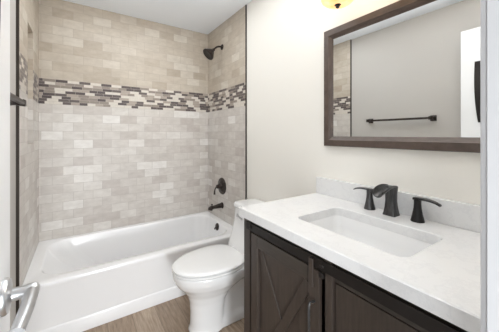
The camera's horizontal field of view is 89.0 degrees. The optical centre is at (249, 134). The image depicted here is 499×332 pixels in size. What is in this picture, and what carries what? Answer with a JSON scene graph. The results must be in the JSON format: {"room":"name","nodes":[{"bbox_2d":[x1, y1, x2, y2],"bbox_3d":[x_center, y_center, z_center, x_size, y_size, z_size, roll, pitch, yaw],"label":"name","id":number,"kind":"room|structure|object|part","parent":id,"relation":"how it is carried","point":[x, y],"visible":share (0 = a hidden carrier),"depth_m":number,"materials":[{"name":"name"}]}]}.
{"room":"bathroom","nodes":[
{"label":"bathroom","id":0,"kind":"room"},
{"bbox_2d":[10,0,38,327],"bbox_3d":[-1.049,0.050,0.955,0.112,2.440,2.753,0,0,-34],"label":"wall","id":1,"kind":"structure","parent":0,"point":[28,9],"depth_m":1.64,"materials":[{"name":"beige tile"}]},
{"bbox_2d":[16,0,18,314],"bbox_3d":[-1.303,0.050,1.427,0.014,2.440,0.009,0,0,-34],"label":"trim","id":2,"kind":"structure","parent":1,"relation":"attached to","point":[17,1],"depth_m":1.42,"materials":[{"name":"brown metal"}]},
{"bbox_2d":[10,92,25,106],"bbox_3d":[-0.962,-0.155,0.972,0.077,0.052,0.671,0,0,-34],"label":"towel bar","id":3,"kind":"object","parent":1,"relation":"attached to","point":[14,100],"visible":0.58,"depth_m":1.17,"materials":[{"name":"black metal"}]},
{"bbox_3d":[-1.133,-0.155,1.230,0.077,0.052,0.052,0,0,-34],"label":"post","id":4,"kind":"part","parent":3,"relation":"part of","materials":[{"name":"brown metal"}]},
{"bbox_2d":[39,0,207,241],"bbox_3d":[-1.155,0.050,2.589,1.750,2.440,0.100,0,0,-34],"label":"wall","id":5,"kind":"structure","parent":0,"point":[123,99],"depth_m":2.45,"materials":[{"name":"beige tile"}]},
{"bbox_2d":[64,0,251,33],"bbox_3d":[-0.393,-1.200,1.448,1.750,0.060,2.845,0,0,-34],"label":"ceiling","id":6,"kind":"structure","parent":0,"point":[201,16],"depth_m":2.40,"materials":[{"name":"white paint"}]},
{"bbox_2d":[83,295,243,331],"bbox_3d":[-0.388,1.300,1.439,1.750,0.060,2.865,0,0,-34],"label":"floor","id":7,"kind":"structure","parent":0,"point":[173,315],"depth_m":1.73,"materials":[{"name":"brown wood"}]},
{"bbox_2d":[21,211,232,331],"bbox_3d":[-0.906,1.083,2.222,1.530,0.374,0.786,0,0,-34],"label":"bathtub","id":8,"kind":"object","parent":7,"relation":"on","point":[87,281],"visible":0.73,"depth_m":1.88,"materials":[{"name":"white ceramic"}]},
{"bbox_2d":[172,199,263,331],"bbox_3d":[-0.154,0.904,1.778,0.764,0.731,0.440,0,0,-34],"label":"toilet","id":9,"kind":"object","parent":7,"relation":"on","point":[211,277],"visible":0.66,"depth_m":1.62,"materials":[{"name":"white ceramic"}]},
{"bbox_3d":[-0.274,0.860,1.698,0.474,0.017,0.372,0,0,-34],"label":"seat","id":10,"kind":"part","parent":9,"relation":"part of","materials":[{"name":"white plastic"}]},
{"bbox_3d":[-0.274,0.837,1.698,0.477,0.023,0.374,0,0,-34],"label":"lid","id":11,"kind":"part","parent":9,"relation":"part of","materials":[{"name":"white plastic"}]},
{"bbox_3d":[-0.161,1.069,1.774,0.741,0.402,0.366,0,0,-34],"label":"bowl","id":12,"kind":"part","parent":9,"relation":"part of","materials":[{"name":"white ceramic"}]},
{"bbox_3d":[0.036,0.724,1.905,0.303,0.297,0.420,0,0,-34],"label":"tank","id":13,"kind":"part","parent":9,"relation":"part of","materials":[{"name":"white ceramic"}]},
{"bbox_3d":[0.070,0.557,1.928,0.223,0.036,0.440,0,0,-34],"label":"tank lid","id":14,"kind":"part","parent":9,"relation":"part of","materials":[{"name":"white ceramic"}]},
{"bbox_2d":[244,218,467,331],"bbox_3d":[0.446,0.838,1.040,0.601,0.865,0.936,0,0,-34],"label":"vanity cabinet","id":15,"kind":"object","parent":7,"relation":"on","point":[288,287],"visible":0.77,"depth_m":0.93,"materials":[{"name":"brown wood"}]},
{"bbox_3d":[0.000,0.838,1.272,0.032,0.864,0.056,0,0,-34],"label":"post","id":16,"kind":"part","parent":15,"relation":"part of","materials":[{"name":"brown wood"}]},
{"bbox_3d":[0.129,0.497,1.048,0.016,0.055,0.315,0,0,-34],"label":"rail","id":17,"kind":"part","parent":15,"relation":"part of","materials":[{"name":"brown wood"}]},
{"bbox_3d":[0.138,0.805,1.054,0.007,0.650,0.396,0,0,-34],"label":"barn door","id":18,"kind":"part","parent":15,"relation":"part of","materials":[{"name":"brown wood"}]},
{"bbox_3d":[0.213,0.670,0.878,0.034,0.190,0.009,0,0,-34],"label":"pull handle","id":19,"kind":"part","parent":15,"relation":"part of","materials":[{"name":"brown metal"}]},
{"bbox_3d":[0.277,0.793,0.858,0.032,0.774,0.030,0,0,-34],"label":"post","id":20,"kind":"part","parent":15,"relation":"part of","materials":[{"name":"brown wood"}]},
{"bbox_2d":[239,193,479,331],"bbox_3d":[0.454,0.385,1.043,0.587,0.040,0.956,0,0,-34],"label":"countertop","id":21,"kind":"structure","parent":15,"relation":"on","point":[442,279],"depth_m":0.79,"materials":[{"name":"white stone"}]},
{"bbox_2d":[309,216,432,257],"bbox_3d":[0.449,0.474,1.014,0.316,0.138,0.484,0,0,-34],"label":"sink","id":22,"kind":"object","parent":21,"relation":"in","point":[399,245],"visible":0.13,"depth_m":1.11,"materials":[{"name":"white ceramic"}]},
{"bbox_2d":[353,184,441,222],"bbox_3d":[0.610,0.295,1.132,0.144,0.140,0.377,0,0,-34],"label":"faucet","id":23,"kind":"object","parent":21,"relation":"on","point":[391,205],"visible":1,"depth_m":1.13,"materials":[{"name":"black metal"}]},
{"bbox_3d":[0.574,0.314,1.270,0.052,0.101,0.108,0,0,-34],"label":"handle","id":24,"kind":"part","parent":23,"relation":"part of","materials":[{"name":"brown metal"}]},
{"bbox_3d":[0.609,0.295,1.132,0.142,0.140,0.056,0,0,-34],"label":"spout","id":25,"kind":"part","parent":23,"relation":"part of","materials":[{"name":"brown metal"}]},
{"bbox_3d":[0.723,0.314,1.046,0.052,0.101,0.108,0,0,-34],"label":"handle","id":26,"kind":"part","parent":23,"relation":"part of","materials":[{"name":"black metal"}]},
{"bbox_3d":[0.387,0.818,0.703,0.016,0.648,0.346,0,0,-34],"label":"cabinet door","id":27,"kind":"part","parent":15,"relation":"part of","materials":[{"name":"brown wood"}]},
{"bbox_2d":[208,0,479,225],"bbox_3d":[0.316,0.050,1.865,0.106,2.440,2.753,0,0,-34],"label":"wall","id":28,"kind":"structure","parent":0,"point":[286,150],"depth_m":1.88,"materials":[{"name":"white paint"}]},
{"bbox_2d":[203,44,223,59],"bbox_3d":[-0.374,-0.858,2.617,0.208,0.184,0.130,0,0,-34],"label":"shower","id":29,"kind":"object","parent":28,"relation":"attached to","point":[209,53],"visible":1,"depth_m":2.58,"materials":[{"name":"black metal"}]},
{"bbox_2d":[208,202,223,210],"bbox_3d":[-0.354,0.746,2.631,0.161,0.068,0.068,0,0,-34],"label":"tub spout","id":30,"kind":"object","parent":28,"relation":"attached to","point":[220,205],"visible":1,"depth_m":2.62,"materials":[{"name":"black metal"}]},
{"bbox_2d":[213,178,225,194],"bbox_3d":[-0.324,0.542,2.651,0.087,0.176,0.176,0,0,-34],"label":"shower valve","id":31,"kind":"object","parent":28,"relation":"attached to","point":[221,186],"visible":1,"depth_m":2.64,"materials":[{"name":"black metal"}]},
{"bbox_3d":[-0.334,0.570,2.649,0.068,0.116,0.069,0,0,-34],"label":"lever","id":32,"kind":"part","parent":31,"relation":"part of","materials":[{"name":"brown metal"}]},
{"bbox_2d":[245,5,246,199],"bbox_3d":[-0.031,0.050,2.292,0.010,2.440,0.011,0,0,-34],"label":"trim","id":33,"kind":"structure","parent":28,"relation":"attached to","point":[245,5],"depth_m":2.29,"materials":[{"name":"brown metal"}]},
{"bbox_2d":[320,0,352,8],"bbox_3d":[0.598,-0.744,1.144,0.237,0.192,0.640,0,0,-34],"label":"vanity light","id":34,"kind":"object","parent":28,"relation":"attached to","point":[330,4],"visible":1,"depth_m":1.30,"materials":[{"name":"yellow glass"}]},
{"bbox_2d":[316,177,479,232],"bbox_3d":[0.690,0.315,1.200,0.020,0.100,0.955,0,0,-34],"label":"backsplash","id":35,"kind":"structure","parent":28,"relation":"attached to","point":[462,215],"depth_m":1.10,"materials":[{"name":"white stone"}]},
{"bbox_2d":[324,0,479,152],"bbox_3d":[0.691,-0.276,1.193,0.026,0.687,0.839,0,0,-34],"label":"wall mirror","id":36,"kind":"object","parent":28,"relation":"attached to","point":[401,74],"visible":1,"depth_m":1.16,"materials":[{"name":"brown wood"}]},
{"bbox_3d":[0.363,0.050,0.314,1.550,2.440,0.120,0,0,-34],"label":"wall","id":37,"kind":"structure","parent":0,"visible":0},
{"bbox_2d":[0,0,39,331],"bbox_3d":[-0.351,0.205,0.310,0.094,2.106,0.650,0,0,-34],"label":"door","id":38,"kind":"structure","parent":37,"relation":"in","point":[29,292],"depth_m":0.52,"materials":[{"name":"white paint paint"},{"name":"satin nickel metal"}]},
{"bbox_3d":[-0.456,0.335,0.500,0.059,0.072,0.167,0,0,-34],"label":"handle","id":39,"kind":"part","parent":38,"relation":"part of","materials":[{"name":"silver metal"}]},
{"bbox_2d":[480,0,486,331],"bbox_3d":[0.073,0.169,0.202,0.818,2.202,0.016,0,0,-34],"label":"trim","id":40,"kind":"structure","parent":37,"relation":"attached to","point":[483,3],"depth_m":0.40,"materials":[{"name":"grey paint"}]},
{"bbox_2d":[487,0,498,331],"bbox_3d":[0.111,0.191,0.144,0.726,2.158,0.127,0,0,-34],"label":"trim","id":41,"kind":"structure","parent":37,"relation":"attached to","point":[492,5],"depth_m":0.38,"materials":[{"name":"grey paint"}]}
]}

